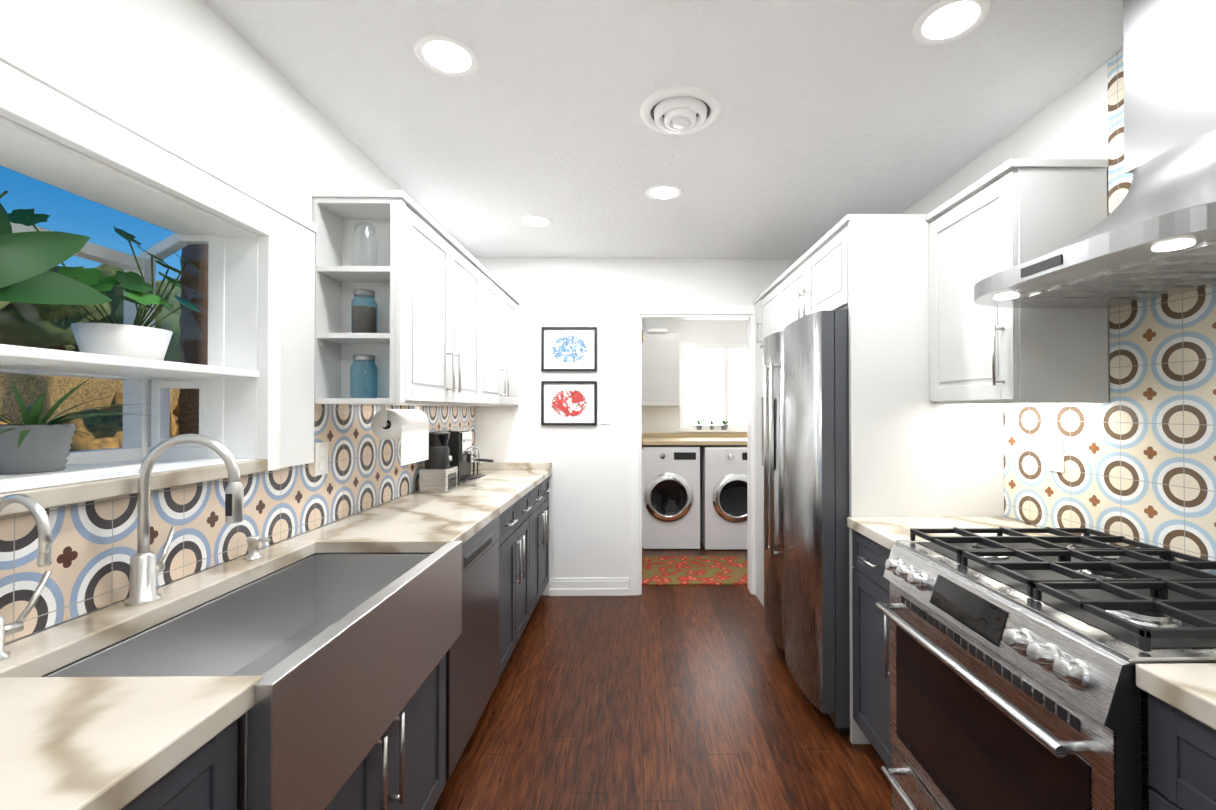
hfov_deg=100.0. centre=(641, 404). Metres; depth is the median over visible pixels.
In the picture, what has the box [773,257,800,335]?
upper cabinet
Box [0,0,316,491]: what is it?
garden window
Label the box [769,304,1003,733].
tall cabinet
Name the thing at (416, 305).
upper cabinet
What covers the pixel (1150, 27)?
range hood
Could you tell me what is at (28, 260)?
plant
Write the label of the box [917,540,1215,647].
gas cooktop
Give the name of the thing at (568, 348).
picture frame
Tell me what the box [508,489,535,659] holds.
base cabinet
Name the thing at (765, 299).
upper cabinet
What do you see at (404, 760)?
base cabinet
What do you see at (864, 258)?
upper cabinet
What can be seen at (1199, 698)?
countertop
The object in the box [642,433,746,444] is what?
countertop
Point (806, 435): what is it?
fridge
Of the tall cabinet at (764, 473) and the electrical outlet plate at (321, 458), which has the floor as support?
the tall cabinet at (764, 473)
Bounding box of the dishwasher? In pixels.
[446,515,499,778]
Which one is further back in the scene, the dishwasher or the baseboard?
the baseboard
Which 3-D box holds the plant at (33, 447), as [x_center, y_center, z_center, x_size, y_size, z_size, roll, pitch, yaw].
[-1.374,0.047,1.160,0.348,0.227,0.372,0,0,-1]
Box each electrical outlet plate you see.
[314,442,327,475]
[1045,438,1063,472]
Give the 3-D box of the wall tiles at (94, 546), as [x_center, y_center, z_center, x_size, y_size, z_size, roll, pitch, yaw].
[-1.170,0.208,0.986,0.008,0.458,5.377,0,0,-1]
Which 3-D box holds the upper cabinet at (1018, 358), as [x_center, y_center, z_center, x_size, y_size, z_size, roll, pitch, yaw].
[1.311,-0.386,1.827,0.301,0.765,0.461,0,0,-1]
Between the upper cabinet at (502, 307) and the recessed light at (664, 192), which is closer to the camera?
the recessed light at (664, 192)
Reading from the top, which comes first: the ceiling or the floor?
the ceiling
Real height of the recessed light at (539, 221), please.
0.006 m
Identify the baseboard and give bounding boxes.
[549,578,628,595]
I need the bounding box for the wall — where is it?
[5,0,1109,645]
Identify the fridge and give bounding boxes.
[762,309,849,733]
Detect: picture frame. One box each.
[541,327,596,370]
[541,381,596,424]
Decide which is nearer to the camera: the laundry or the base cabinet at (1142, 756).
the base cabinet at (1142, 756)
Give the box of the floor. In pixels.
[433,540,891,809]
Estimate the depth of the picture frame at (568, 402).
3.68 m
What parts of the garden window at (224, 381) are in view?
glass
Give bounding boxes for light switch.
[601,408,610,424]
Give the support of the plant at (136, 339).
on the garden window at (224, 381)
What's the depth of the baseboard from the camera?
3.65 m
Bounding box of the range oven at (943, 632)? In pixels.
[869,532,1215,809]
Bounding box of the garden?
[0,244,208,451]
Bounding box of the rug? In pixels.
[642,556,747,584]
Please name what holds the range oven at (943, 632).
on the floor
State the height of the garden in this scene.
8.776 m
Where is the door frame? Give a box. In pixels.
[630,305,755,595]
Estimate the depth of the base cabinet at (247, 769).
0.80 m
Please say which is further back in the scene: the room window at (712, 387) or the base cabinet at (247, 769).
the room window at (712, 387)
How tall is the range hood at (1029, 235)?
0.305 m
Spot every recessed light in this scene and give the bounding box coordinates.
[414,34,479,77]
[519,215,552,227]
[645,184,682,200]
[912,0,991,45]
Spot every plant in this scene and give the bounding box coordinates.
[0,190,111,304]
[0,376,155,483]
[8,208,199,360]
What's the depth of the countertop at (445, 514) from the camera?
2.05 m
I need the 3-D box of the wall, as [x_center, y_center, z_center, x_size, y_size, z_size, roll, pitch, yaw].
[0.199,0.137,1.915,3.010,2.440,7.460,0,0,-1]
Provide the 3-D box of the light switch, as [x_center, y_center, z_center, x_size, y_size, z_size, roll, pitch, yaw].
[-0.257,0.082,3.684,0.075,0.118,0.010,0,0,-1]
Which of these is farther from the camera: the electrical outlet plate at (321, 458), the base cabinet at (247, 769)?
the electrical outlet plate at (321, 458)
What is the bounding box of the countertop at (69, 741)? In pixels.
[0,673,267,809]
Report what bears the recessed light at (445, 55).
in the ceiling
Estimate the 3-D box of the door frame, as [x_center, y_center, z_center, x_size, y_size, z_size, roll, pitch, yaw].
[0.397,0.324,3.756,0.966,2.098,0.152,0,0,-1]
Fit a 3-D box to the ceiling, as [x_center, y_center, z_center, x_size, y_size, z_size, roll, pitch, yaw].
[0.199,-1.133,1.926,3.010,0.100,7.460,0,0,-1]
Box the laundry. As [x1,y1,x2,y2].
[642,433,747,549]
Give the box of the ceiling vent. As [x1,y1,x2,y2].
[640,86,720,134]
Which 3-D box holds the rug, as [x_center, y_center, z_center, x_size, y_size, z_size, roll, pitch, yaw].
[0.425,1.371,4.252,1.000,0.011,0.730,0,0,-1]
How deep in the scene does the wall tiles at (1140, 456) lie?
1.51 m
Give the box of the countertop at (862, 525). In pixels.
[849,516,1052,539]
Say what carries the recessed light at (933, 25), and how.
in the ceiling
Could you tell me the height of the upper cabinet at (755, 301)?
0.365 m
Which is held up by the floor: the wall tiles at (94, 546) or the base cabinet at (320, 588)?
the base cabinet at (320, 588)
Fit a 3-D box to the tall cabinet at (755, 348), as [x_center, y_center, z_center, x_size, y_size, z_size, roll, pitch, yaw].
[1.135,0.489,3.616,0.623,1.765,0.169,0,0,-1]
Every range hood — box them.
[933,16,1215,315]
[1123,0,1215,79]
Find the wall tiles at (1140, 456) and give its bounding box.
[1003,50,1215,573]
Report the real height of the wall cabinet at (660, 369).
0.790 m
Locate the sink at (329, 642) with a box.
[41,541,461,809]
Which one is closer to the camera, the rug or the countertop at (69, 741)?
the countertop at (69, 741)
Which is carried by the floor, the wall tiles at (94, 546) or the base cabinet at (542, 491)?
the base cabinet at (542, 491)
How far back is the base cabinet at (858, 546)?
1.98 m
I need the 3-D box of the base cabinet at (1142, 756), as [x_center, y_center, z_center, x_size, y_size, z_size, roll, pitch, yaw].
[1.134,0.912,0.609,0.682,0.868,0.525,0,0,-1]
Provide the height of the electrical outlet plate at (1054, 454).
0.118 m
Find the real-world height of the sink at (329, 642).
0.305 m
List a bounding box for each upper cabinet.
[322,198,485,409]
[486,269,519,406]
[753,298,756,347]
[757,283,772,343]
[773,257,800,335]
[801,214,924,319]
[921,211,1108,407]
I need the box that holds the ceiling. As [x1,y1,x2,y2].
[203,0,1122,258]
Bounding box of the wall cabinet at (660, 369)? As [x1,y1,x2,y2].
[642,329,678,406]
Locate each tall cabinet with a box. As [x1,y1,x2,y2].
[755,348,756,595]
[757,340,772,623]
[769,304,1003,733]
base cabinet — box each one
[128,673,287,809]
[216,625,467,809]
[280,513,507,740]
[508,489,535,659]
[536,477,551,604]
[849,532,868,743]
[1085,672,1215,809]
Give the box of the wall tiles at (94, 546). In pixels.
[0,404,474,642]
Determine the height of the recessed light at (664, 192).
0.006 m
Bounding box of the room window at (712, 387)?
[678,344,746,431]

